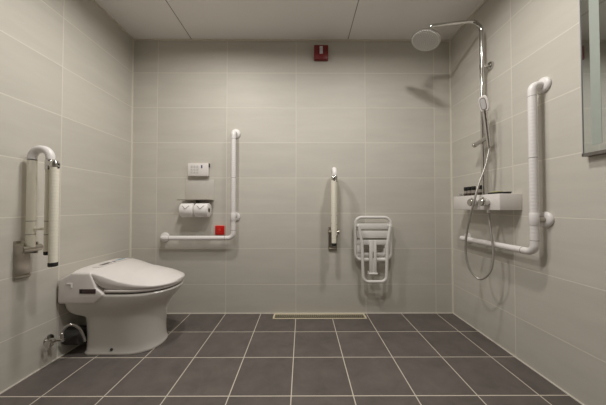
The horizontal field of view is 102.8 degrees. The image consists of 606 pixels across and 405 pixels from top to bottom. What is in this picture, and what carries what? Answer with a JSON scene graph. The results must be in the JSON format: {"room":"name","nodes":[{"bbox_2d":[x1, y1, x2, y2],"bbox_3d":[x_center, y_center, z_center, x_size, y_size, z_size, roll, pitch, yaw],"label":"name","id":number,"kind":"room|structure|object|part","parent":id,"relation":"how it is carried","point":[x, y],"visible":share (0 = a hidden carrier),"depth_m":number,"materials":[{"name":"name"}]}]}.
{"room":"accessible bathroom","nodes":[
{"label":"accessible bathroom","id":0,"kind":"room"},
{"bbox_2d":[0,0,132,392],"bbox_3d":[-1.531,-0.274,-0.017,0.120,2.608,4.206,0,-1,0],"label":"wall","id":1,"kind":"structure","parent":0,"point":[66,65],"depth_m":1.47,"materials":[{"name":"tile"}]},
{"bbox_2d":[13,145,59,280],"bbox_3d":[-1.375,0.049,1.273,0.198,0.699,0.095,0,-1,0],"label":"grab bar","id":2,"kind":"object","parent":1,"relation":"attached to","point":[22,249],"visible":1,"depth_m":1.26,"materials":[{"name":"white plastic"}]},
{"bbox_3d":[-1.472,0.299,1.267,0.006,0.200,0.074,0,-1,0],"label":"wall plate","id":3,"kind":"part","parent":2,"relation":"part of","materials":[{"name":"silver metal"}]},
{"bbox_3d":[-1.428,0.005,1.272,0.038,0.458,0.038,0,-1,0],"label":"rail","id":4,"kind":"part","parent":2,"relation":"part of","materials":[{"name":"white plastic"}]},
{"bbox_3d":[-1.333,0.017,1.272,0.038,0.483,0.038,0,-1,0],"label":"rail","id":5,"kind":"part","parent":2,"relation":"part of","materials":[{"name":"white plastic"}]},
{"bbox_3d":[-1.297,0.063,1.260,0.038,0.496,0.038,0,-1,0],"label":"support leg","id":6,"kind":"part","parent":2,"relation":"part of","materials":[{"name":"white plastic"}]},
{"bbox_2d":[0,345,78,393],"bbox_3d":[-1.469,0.908,0.018,0.005,0.005,4.079,0,-1,0],"label":"trim","id":7,"kind":"structure","parent":1,"relation":"attached to","point":[77,345],"depth_m":1.33,"materials":[{"name":"plastic"}]},
{"bbox_2d":[43,323,86,347],"bbox_3d":[-1.397,0.784,1.416,0.179,0.140,0.100,1,-1,-27],"label":"shutoff valve","id":8,"kind":"object","parent":1,"relation":"attached to","point":[49,340],"visible":1,"depth_m":1.40,"materials":[{"name":"silver metal"}]},
{"bbox_3d":[-1.430,0.796,1.373,0.044,0.044,0.047,0,-1,0],"label":"handle","id":9,"kind":"part","parent":8,"relation":"part of","materials":[{"name":"silver metal"}]},
{"bbox_2d":[62,325,86,344],"bbox_3d":[-1.423,0.834,1.525,0.105,0.112,0.112,0,-1,0],"label":"connector","id":10,"kind":"object","parent":1,"relation":"attached to","point":[72,336],"visible":0.65,"depth_m":1.48,"materials":[{"name":"black plastic"}]},
{"bbox_2d":[92,0,133,39],"bbox_3d":[-1.466,-1.452,0.060,0.011,0.011,4.075,0,-1,0],"label":"trim","id":11,"kind":"structure","parent":1,"relation":"attached to","point":[94,1],"depth_m":1.86,"materials":[{"name":"plastic"}]},
{"bbox_2d":[130,40,133,257],"bbox_3d":[-1.474,-0.230,2.082,0.007,2.357,0.007,0,-1,0],"label":"trim","id":12,"kind":"structure","parent":1,"relation":"attached to","point":[133,40],"depth_m":2.08,"materials":[{"name":"plastic"}]},
{"bbox_2d":[95,0,483,38],"bbox_3d":[-0.090,-1.517,0.071,3.003,0.120,4.326,0,-1,0],"label":"ceiling","id":13,"kind":"structure","parent":0,"point":[141,19],"depth_m":1.87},
{"bbox_2d":[0,314,580,404],"bbox_3d":[-0.090,0.971,0.025,3.003,0.120,4.326,0,-1,0],"label":"floor","id":14,"kind":"structure","parent":0,"point":[204,359],"depth_m":1.35,"materials":[{"name":"tile"}]},
{"bbox_2d":[58,258,184,354],"bbox_3d":[-1.147,0.673,1.643,0.631,0.536,0.413,0,-1,0],"label":"toilet","id":15,"kind":"object","parent":14,"relation":"on","point":[124,302],"visible":1,"depth_m":1.49,"materials":[{"name":"white ceramic"}]},
{"bbox_3d":[-1.301,0.411,1.668,0.046,0.011,0.300,0,-1,0],"label":"control panel","id":16,"kind":"part","parent":15,"relation":"part of","materials":[{"name":"white plastic"}]},
{"bbox_3d":[-1.050,0.468,1.648,0.436,0.121,0.398,0,-1,0],"label":"lid","id":17,"kind":"part","parent":15,"relation":"part of","materials":[{"name":"white plastic"}]},
{"bbox_3d":[-1.028,0.538,1.647,0.384,0.017,0.395,0,-1,0],"label":"seat","id":18,"kind":"part","parent":15,"relation":"part of","materials":[{"name":"white plastic"}]},
{"bbox_2d":[273,313,366,318],"bbox_3d":[0.137,0.969,2.015,0.770,0.048,0.092,0,-1,0],"label":"floor drain","id":19,"kind":"object","parent":14,"relation":"in","point":[358,315],"visible":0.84,"depth_m":2.02,"materials":[{"name":"silver metal"}]},
{"bbox_2d":[131,41,451,312],"bbox_3d":[-0.097,-0.234,2.150,3.003,2.608,0.120,0,-1,0],"label":"wall","id":20,"kind":"structure","parent":0,"point":[377,113],"depth_m":2.09,"materials":[{"name":"tile"}]},
{"bbox_2d":[177,180,213,208],"bbox_3d":[-0.899,-0.061,2.032,0.267,0.273,0.104,0,-1,0],"label":"toilet paper holder","id":21,"kind":"object","parent":20,"relation":"attached to","point":[196,191],"visible":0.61,"depth_m":2.08,"materials":[{"name":"silver metal"}]},
{"bbox_2d":[179,203,194,216],"bbox_3d":[-0.951,0.063,2.008,0.105,0.116,0.119,0,-1,0],"label":"toilet paper roll","id":22,"kind":"object","parent":21,"relation":"on","point":[185,209],"visible":0.74,"depth_m":1.96,"materials":[{"name":"paper"}]},
{"bbox_2d":[177,199,209,199],"bbox_3d":[-0.899,-0.021,2.028,0.267,0.006,0.098,0,-1,0],"label":"shelf","id":23,"kind":"object","parent":21,"relation":"attached to","point":[177,199],"depth_m":1.98,"materials":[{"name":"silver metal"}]},
{"bbox_2d":[194,203,211,216],"bbox_3d":[-0.832,0.063,2.009,0.105,0.116,0.119,0,-1,0],"label":"toilet paper roll","id":24,"kind":"object","parent":21,"relation":"on","point":[200,209],"visible":1,"depth_m":1.96,"materials":[{"name":"paper"}]},
{"bbox_2d":[188,163,209,175],"bbox_3d":[-0.891,-0.280,2.072,0.180,0.111,0.033,0,-1,0],"label":"controller","id":25,"kind":"object","parent":20,"relation":"attached to","point":[194,169],"visible":1,"depth_m":2.06,"materials":[{"name":"white plastic"}]},
{"bbox_2d":[160,129,239,241],"bbox_3d":[-0.881,-0.149,2.042,0.682,0.972,0.086,0,-1,0],"label":"grab bar","id":26,"kind":"object","parent":20,"relation":"attached to","point":[235,216],"visible":1,"depth_m":2.00,"materials":[{"name":"white plastic"}]},
{"bbox_2d":[215,225,224,234],"bbox_3d":[-0.711,0.237,2.068,0.086,0.086,0.022,0,-1,0],"label":"button","id":27,"kind":"object","parent":20,"relation":"attached to","point":[219,229],"visible":1,"depth_m":2.06,"materials":[{"name":"red plastic"}]},
{"bbox_2d":[134,39,448,41],"bbox_3d":[-0.096,-1.414,2.107,2.763,0.011,0.011,0,-1,0],"label":"trim","id":28,"kind":"structure","parent":20,"relation":"attached to","point":[442,40],"depth_m":2.10,"materials":[{"name":"plastic"}]},
{"bbox_2d":[167,313,452,313],"bbox_3d":[-0.096,0.946,2.066,2.749,0.005,0.005,0,-1,0],"label":"trim","id":29,"kind":"structure","parent":20,"relation":"attached to","point":[167,313],"depth_m":2.06,"materials":[{"name":"plastic"}]},
{"bbox_2d":[314,45,327,60],"bbox_3d":[0.156,-1.293,2.089,0.122,0.120,0.043,0,-1,0],"label":"fire alarm strobe","id":30,"kind":"object","parent":20,"relation":"attached to","point":[320,51],"visible":1,"depth_m":2.08,"materials":[{"name":"red plastic"}]},
{"bbox_2d":[328,167,338,249],"bbox_3d":[0.257,0.058,1.986,0.095,0.699,0.198,0,-1,0],"label":"grab bar","id":31,"kind":"object","parent":20,"relation":"attached to","point":[333,232],"visible":1,"depth_m":1.91,"materials":[{"name":"white plastic"}]},
{"bbox_3d":[0.255,0.015,2.040,0.038,0.458,0.038,0,-1,0],"label":"rail","id":32,"kind":"part","parent":31,"relation":"part of","materials":[{"name":"white plastic"}]},
{"bbox_3d":[0.255,0.310,2.078,0.074,0.200,0.006,0,-1,0],"label":"wall plate","id":33,"kind":"part","parent":31,"relation":"part of","materials":[{"name":"silver metal"}]},
{"bbox_3d":[0.244,0.071,1.908,0.038,0.496,0.038,0,-1,0],"label":"support leg","id":34,"kind":"part","parent":31,"relation":"part of","materials":[{"name":"white plastic"}]},
{"bbox_3d":[0.256,0.026,1.945,0.038,0.483,0.038,0,-1,0],"label":"rail","id":35,"kind":"part","parent":31,"relation":"part of","materials":[{"name":"white plastic"}]},
{"bbox_2d":[354,216,391,282],"bbox_3d":[0.587,0.388,2.031,0.322,0.551,0.100,0,-1,0],"label":"shower seat","id":36,"kind":"object","parent":20,"relation":"attached to","point":[359,254],"visible":1,"depth_m":2.02,"materials":[{"name":"white plastic"}]},
{"bbox_3d":[0.470,0.389,2.027,0.036,0.058,0.014,0,-1,0],"label":"panel","id":37,"kind":"part","parent":36,"relation":"part of","materials":[{"name":"white plastic"}]},
{"bbox_3d":[0.587,0.302,2.031,0.322,0.380,0.025,0,-1,0],"label":"seat frame","id":38,"kind":"part","parent":36,"relation":"part of","materials":[{"name":"white plastic"}]},
{"bbox_2d":[450,0,605,404],"bbox_3d":[1.352,-0.274,-0.007,0.120,2.608,4.206,0,-1,0],"label":"wall","id":39,"kind":"structure","parent":0,"point":[546,308],"depth_m":1.35,"materials":[{"name":"tile"}]},
{"bbox_2d":[449,41,453,312],"bbox_3d":[1.282,-0.230,2.091,0.007,2.357,0.007,0,-1,0],"label":"trim","id":40,"kind":"structure","parent":39,"relation":"attached to","point":[449,41],"depth_m":2.09,"materials":[{"name":"plastic"}]},
{"bbox_2d":[411,19,493,194],"bbox_3d":[1.027,-0.655,1.678,0.518,1.213,0.203,0,-1,0],"label":"shower column","id":41,"kind":"structure","parent":39,"relation":"attached to","point":[425,39],"depth_m":1.66,"materials":[{"name":"silver metal"}]},
{"bbox_2d":[464,95,494,279],"bbox_3d":[1.135,-0.097,1.569,0.155,1.188,0.087,-1,-1,32],"label":"shower","id":42,"kind":"object","parent":41,"relation":"attached to","point":[483,101],"visible":1,"depth_m":1.56,"materials":[{"name":"silver metal"}]},
{"bbox_3d":[1.189,-0.478,1.569,0.047,0.239,0.028,0,-1,0],"label":"handle","id":43,"kind":"part","parent":42,"relation":"part of","materials":[{"name":"silver metal"}]},
{"bbox_2d":[449,0,486,40],"bbox_3d":[1.286,-1.452,0.069,0.011,0.011,4.075,0,-1,0],"label":"trim","id":44,"kind":"structure","parent":39,"relation":"attached to","point":[484,1],"depth_m":1.84,"materials":[{"name":"plastic"}]},
{"bbox_2d":[454,194,521,212],"bbox_3d":[1.195,0.011,1.635,0.182,0.120,0.433,0,-1,0],"label":"shelf","id":45,"kind":"object","parent":39,"relation":"attached to","point":[488,202],"visible":0.94,"depth_m":1.49,"materials":[{"name":"white plastic"}]},
{"bbox_2d":[467,187,470,195],"bbox_3d":[1.184,-0.080,1.721,0.028,0.064,0.028,0,-1,0],"label":"toiletry bottle","id":46,"kind":"object","parent":45,"relation":"on","point":[468,188],"visible":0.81,"depth_m":1.71,"materials":[{"name":"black plastic"}]},
{"bbox_3d":[1.129,0.000,1.609,0.050,0.049,0.049,0,-1,0],"label":"knob","id":47,"kind":"part","parent":45,"relation":"part of","materials":[{"name":"silver metal"}]},
{"bbox_2d":[471,186,475,194],"bbox_3d":[1.184,-0.081,1.680,0.028,0.064,0.028,0,-1,0],"label":"toiletry bottle","id":48,"kind":"object","parent":45,"relation":"on","point":[473,188],"visible":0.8,"depth_m":1.67,"materials":[{"name":"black plastic"}]},
{"bbox_2d":[477,185,481,194],"bbox_3d":[1.173,-0.082,1.606,0.028,0.064,0.028,0,-1,0],"label":"toiletry bottle","id":49,"kind":"object","parent":45,"relation":"on","point":[480,186],"visible":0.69,"depth_m":1.59,"materials":[{"name":"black plastic"}]},
{"bbox_3d":[1.129,-0.002,1.509,0.050,0.049,0.049,0,-1,0],"label":"knob","id":50,"kind":"part","parent":45,"relation":"part of","materials":[{"name":"silver metal"}]},
{"bbox_2d":[488,192,511,193],"bbox_3d":[1.221,-0.058,1.505,0.084,0.012,0.156,0,-1,0],"label":"soap dish","id":51,"kind":"object","parent":45,"relation":"on","point":[490,192],"visible":0.84,"depth_m":1.46,"materials":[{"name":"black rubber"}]},
{"bbox_2d":[459,77,553,254],"bbox_3d":[1.243,-0.176,1.584,0.086,0.972,0.682,0,-1,0],"label":"grab bar","id":52,"kind":"object","parent":39,"relation":"attached to","point":[545,219],"visible":0.94,"depth_m":1.27,"materials":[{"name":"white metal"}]},
{"bbox_3d":[1.252,0.089,1.279,0.036,0.032,0.032,0,-1,0],"label":"bracket arm","id":53,"kind":"part","parent":52,"relation":"part of","materials":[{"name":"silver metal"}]},
{"bbox_2d":[453,313,583,404],"bbox_3d":[1.289,0.908,0.027,0.005,0.005,4.079,0,-1,0],"label":"trim","id":54,"kind":"structure","parent":39,"relation":"attached to","point":[453,313],"depth_m":1.38,"materials":[{"name":"plastic"}]},
{"bbox_2d":[578,0,605,156],"bbox_3d":[1.274,-0.685,0.684,0.030,0.944,0.834,0,-1,0],"label":"wall mirror","id":55,"kind":"object","parent":39,"relation":"attached to","point":[592,13],"visible":1,"depth_m":1.05,"materials":[{"name":"mirror"}]},
{"bbox_3d":[1.274,-0.687,0.684,0.030,0.940,0.834,0,-1,0],"label":"frame","id":56,"kind":"part","parent":55,"relation":"part of","materials":[{"name":"metal"}]}
]}

